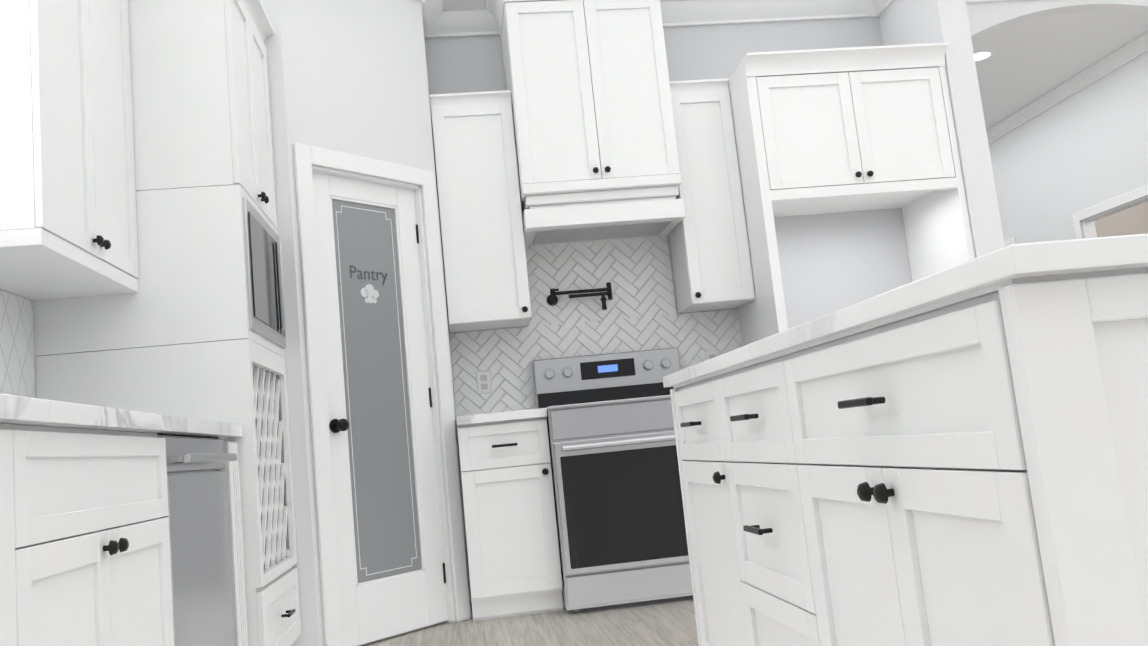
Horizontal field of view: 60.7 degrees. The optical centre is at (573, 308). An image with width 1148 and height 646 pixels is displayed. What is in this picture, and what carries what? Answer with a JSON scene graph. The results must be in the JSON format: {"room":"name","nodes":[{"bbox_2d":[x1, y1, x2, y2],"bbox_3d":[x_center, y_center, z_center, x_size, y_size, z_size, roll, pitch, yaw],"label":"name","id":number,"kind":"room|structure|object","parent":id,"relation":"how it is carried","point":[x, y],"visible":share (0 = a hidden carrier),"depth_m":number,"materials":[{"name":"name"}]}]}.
{"room":"kitchen","nodes":[
{"label":"kitchen","id":0,"kind":"room"},
{"bbox_2d":[260,0,318,645],"bbox_3d":[-1.522,-0.107,4.050,0.745,3.100,0.100,-5,-8,-7],"label":"wall","id":1,"kind":"structure","parent":0,"point":[308,636],"depth_m":4.00,"materials":[{"name":"paint"}]},
{"bbox_2d":[279,0,471,645],"bbox_3d":[-0.924,-0.118,4.410,0.100,3.100,0.848,-12,-10,37],"label":"wall","id":2,"kind":"structure","parent":0,"point":[355,77],"depth_m":4.47,"materials":[{"name":"paint"}]},
{"bbox_2d":[312,171,447,645],"bbox_3d":[-0.866,0.407,4.331,0.471,2.012,0.480,-5,-8,-7],"label":"pantry door","id":3,"kind":"structure","parent":2,"relation":"in","point":[391,572],"depth_m":4.33,"materials":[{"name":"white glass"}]},
{"bbox_2d":[350,265,386,284],"bbox_3d":[-0.921,-0.147,4.414,0.001,0.078,0.215,-12,-10,37],"label":"lettering","id":4,"kind":"object","parent":3,"relation":"attached to","point":[372,272],"visible":1,"depth_m":4.40,"materials":[{"name":"grey paint"}]},
{"bbox_2d":[293,143,470,645],"bbox_3d":[-0.839,0.363,4.316,0.593,2.110,0.593,-5,-8,-7],"label":"door frame","id":5,"kind":"structure","parent":2,"relation":"attached to","point":[307,157],"depth_m":4.43,"materials":[{"name":"white wood"}]},
{"bbox_2d":[422,17,471,610],"bbox_3d":[-0.695,-0.071,4.918,0.100,3.100,0.430,-5,-8,-7],"label":"wall","id":6,"kind":"structure","parent":0,"point":[447,319],"depth_m":4.87,"materials":[{"name":"paint"}]},
{"bbox_2d":[415,0,1147,144],"bbox_3d":[2.687,-2.113,3.554,9.275,0.110,13.800,-5,-8,-7],"label":"crown molding","id":7,"kind":"structure","parent":6,"relation":"attached to","point":[439,21],"depth_m":5.53,"materials":[{"name":"white wood"}]},
{"bbox_2d":[360,595,698,645],"bbox_3d":[2.912,0.932,3.181,9.425,0.060,13.900,-5,-8,-7],"label":"floor","id":8,"kind":"structure","parent":0,"point":[666,622],"depth_m":4.04,"materials":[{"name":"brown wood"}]},
{"bbox_2d":[0,424,173,645],"bbox_3d":[-1.186,0.625,1.522,0.652,0.912,1.776,-5,-8,-7],"label":"base cabinet","id":9,"kind":"object","parent":8,"relation":"on","point":[85,559],"visible":1,"depth_m":1.92,"materials":[{"name":"white wood"}]},
{"bbox_2d":[0,393,242,437],"bbox_3d":[-1.272,0.247,1.955,0.644,0.040,2.547,-5,-8,-7],"label":"countertop","id":10,"kind":"structure","parent":9,"relation":"on","point":[20,410],"depth_m":1.99,"materials":[{"name":"stone"}]},
{"bbox_2d":[34,339,301,645],"bbox_3d":[-1.395,0.772,3.521,0.712,1.200,0.706,-5,-8,-7],"label":"cabinet","id":11,"kind":"object","parent":8,"relation":"on","point":[243,382],"visible":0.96,"depth_m":3.26,"materials":[{"name":"white wood"}]},
{"bbox_2d":[33,184,286,357],"bbox_3d":[-1.478,-0.085,3.638,0.720,0.533,0.706,-5,-8,-7],"label":"cabinet","id":12,"kind":"object","parent":11,"relation":"on","point":[210,262],"visible":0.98,"depth_m":3.31,"materials":[{"name":"white wood"}]},
{"bbox_2d":[157,435,236,645],"bbox_3d":[-1.302,0.818,2.705,0.645,0.872,0.625,-5,-8,-7],"label":"dishwasher","id":13,"kind":"object","parent":8,"relation":"on","point":[202,598],"visible":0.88,"depth_m":2.71,"materials":[{"name":"silver metal"}]},
{"bbox_2d":[214,438,247,645],"bbox_3d":[-1.365,0.874,3.079,0.645,0.875,0.132,-5,-8,-7],"label":"post","id":14,"kind":"object","parent":8,"relation":"on","point":[231,468],"visible":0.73,"depth_m":3.10,"materials":[{"name":"white wood"}]},
{"bbox_2d":[457,417,563,620],"bbox_3d":[-0.316,0.988,4.688,0.410,0.875,0.652,-5,-8,-7],"label":"base cabinet","id":15,"kind":"object","parent":8,"relation":"on","point":[514,564],"visible":1,"depth_m":4.42,"materials":[{"name":"white wood"}]},
{"bbox_2d":[456,408,546,425],"bbox_3d":[-0.361,0.536,4.748,0.411,0.040,0.641,-5,-8,-7],"label":"countertop","id":16,"kind":"structure","parent":15,"relation":"on","point":[501,416],"depth_m":4.43,"materials":[{"name":"stone"}]},
{"bbox_2d":[532,348,692,612],"bbox_3d":[0.260,0.777,4.721,0.770,1.185,0.760,-5,-8,-7],"label":"range","id":17,"kind":"object","parent":8,"relation":"on","point":[621,529],"visible":0.67,"depth_m":4.39,"materials":[{"name":"silver metal"}]},
{"bbox_2d":[728,42,974,345],"bbox_3d":[1.448,0.011,5.019,1.042,2.540,0.680,-5,-8,-7],"label":"tall cabinet","id":18,"kind":"object","parent":8,"relation":"on","point":[832,130],"visible":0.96,"depth_m":4.88,"materials":[{"name":"white wood"}]},
{"bbox_2d":[670,273,1147,645],"bbox_3d":[0.800,0.507,1.986,0.815,0.875,1.836,-5,-8,-7],"label":"kitchen island","id":19,"kind":"object","parent":8,"relation":"on","point":[973,472],"visible":1,"depth_m":1.32,"materials":[{"name":"white wood"}]},
{"bbox_2d":[663,234,1147,387],"bbox_3d":[0.936,0.040,2.066,1.143,0.040,1.890,-5,-8,-7],"label":"island countertop","id":20,"kind":"structure","parent":19,"relation":"on","point":[988,273],"depth_m":1.21,"materials":[{"name":"stone"}]},
{"bbox_2d":[425,17,911,603],"bbox_3d":[0.684,-0.150,5.356,2.750,3.100,0.100,-5,-8,-7],"label":"wall","id":21,"kind":"structure","parent":0,"point":[833,261],"depth_m":5.43,"materials":[{"name":"grey paint"}]},
{"bbox_2d":[430,90,531,332],"bbox_3d":[-0.483,-0.489,5.032,0.408,1.167,0.368,-5,-8,-7],"label":"upper cabinet","id":22,"kind":"object","parent":21,"relation":"attached to","point":[484,254],"visible":1,"depth_m":4.89,"materials":[{"name":"white wood"}]},
{"bbox_2d":[486,0,685,245],"bbox_3d":[0.077,-1.032,5.101,0.950,1.301,0.515,-5,-8,-7],"label":"upper cabinet","id":23,"kind":"object","parent":21,"relation":"attached to","point":[587,83],"visible":0.94,"depth_m":4.92,"materials":[{"name":"white wood"}]},
{"bbox_2d":[449,236,742,416],"bbox_3d":[0.141,0.078,5.206,1.596,0.883,0.010,-5,-8,-7],"label":"wall tile","id":24,"kind":"structure","parent":21,"relation":"attached to","point":[639,314],"depth_m":5.21,"materials":[{"name":"white tile"}]},
{"bbox_2d":[476,371,491,393],"bbox_3d":[-0.466,0.384,5.083,0.075,0.115,0.008,-5,-8,-7],"label":"electrical outlet","id":25,"kind":"object","parent":24,"relation":"attached to","point":[484,383],"visible":1,"depth_m":5.08,"materials":[{"name":"white plastic"}]},
{"bbox_2d":[547,282,611,309],"bbox_3d":[0.031,-0.049,5.157,0.341,0.145,0.098,-5,-8,-7],"label":"pot filler","id":26,"kind":"object","parent":24,"relation":"attached to","point":[552,299],"visible":1,"depth_m":5.13,"materials":[{"name":"black metal"}]},
{"bbox_2d":[705,350,718,359],"bbox_3d":[0.741,0.284,5.236,0.075,0.115,0.008,-5,-8,-7],"label":"electrical outlet","id":27,"kind":"object","parent":24,"relation":"attached to","point":[711,354],"visible":0.35,"depth_m":5.24,"materials":[{"name":"white plastic"}]},
{"bbox_2d":[669,78,754,313],"bbox_3d":[0.682,-0.587,5.179,0.330,1.167,0.368,-5,-8,-7],"label":"upper cabinet","id":28,"kind":"object","parent":21,"relation":"attached to","point":[710,255],"visible":0.92,"depth_m":5.04,"materials":[{"name":"white wood"}]},
{"bbox_2d":[442,0,1147,129],"bbox_3d":[2.572,-2.450,3.642,9.425,0.600,13.900,-5,-8,-7],"label":"ceiling","id":29,"kind":"structure","parent":0,"point":[1027,62],"depth_m":6.82,"materials":[{"name":"paint"}]},
{"bbox_2d":[974,50,993,60],"bbox_3d":[2.796,-1.738,6.767,0.190,0.007,0.190,-5,-8,-7],"label":"recessed light","id":30,"kind":"object","parent":29,"relation":"in","point":[981,55],"visible":0.69,"depth_m":6.74,"materials":[{"name":"white"}]},
{"bbox_2d":[879,0,1004,257],"bbox_3d":[2.011,-0.311,5.154,0.150,3.100,0.640,-5,-8,-7],"label":"wall","id":31,"kind":"structure","parent":0,"point":[903,22],"depth_m":4.94,"materials":[{"name":"paint"}]},
{"bbox_2d":[966,0,1147,38],"bbox_3d":[4.618,-0.494,5.732,5.180,3.100,0.120,-5,-8,-7],"label":"wall","id":32,"kind":"structure","parent":0,"point":[984,17],"depth_m":5.64,"materials":[{"name":"paint"}]},
{"bbox_2d":[989,51,1147,243],"bbox_3d":[3.974,-0.114,8.044,0.100,3.100,4.680,-5,-8,-7],"label":"wall","id":33,"kind":"structure","parent":0,"point":[1056,167],"depth_m":7.64,"materials":[{"name":"paint"}]},
{"bbox_2d":[1004,237,1015,246],"bbox_3d":[3.917,0.495,8.828,0.118,2.120,0.950,-5,-8,-7],"label":"door frame","id":34,"kind":"structure","parent":33,"relation":"attached to","point":[1010,241],"depth_m":8.55,"materials":[{"name":"white wood"}]},
{"bbox_2d":[1072,185,1147,238],"bbox_3d":[4.115,0.237,7.083,0.118,2.120,0.940,-5,-8,-7],"label":"door frame","id":35,"kind":"structure","parent":33,"relation":"attached to","point":[1130,199],"depth_m":7.34,"materials":[{"name":"white wood"}]},
{"bbox_2d":[1094,202,1147,237],"bbox_3d":[4.721,-0.027,7.191,1.150,2.550,1.600,-5,-8,-7],"label":"wall","id":36,"kind":"structure","parent":0,"point":[1132,220],"depth_m":8.03,"materials":[{"name":"grey paint"}]},
{"bbox_3d":[-1.546,-0.585,0.522,0.175,3.100,9.230,-5,-8,-7],"label":"wall","id":37,"kind":"structure","parent":0,"visible":0},
{"bbox_2d":[0,290,34,397],"bbox_3d":[-1.615,-0.059,1.863,0.006,0.603,2.735,-5,-8,-7],"label":"wall tile","id":38,"kind":"structure","parent":37,"relation":"attached to","point":[17,371],"depth_m":3.08,"materials":[{"name":"white tile"}]},
{"bbox_2d":[0,0,138,300],"bbox_3d":[-1.614,-0.698,2.934,0.375,1.215,0.823,-5,-8,-7],"label":"upper cabinet","id":39,"kind":"object","parent":37,"relation":"attached to","point":[68,221],"visible":1,"depth_m":2.82,"materials":[{"name":"white wood"}]},
{"bbox_2d":[128,0,276,227],"bbox_3d":[-1.546,-0.779,3.705,0.715,0.864,0.761,-5,-8,-7],"label":"upper cabinet","id":40,"kind":"object","parent":37,"relation":"attached to","point":[200,96],"visible":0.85,"depth_m":3.41,"materials":[{"name":"white wood"}]}
]}

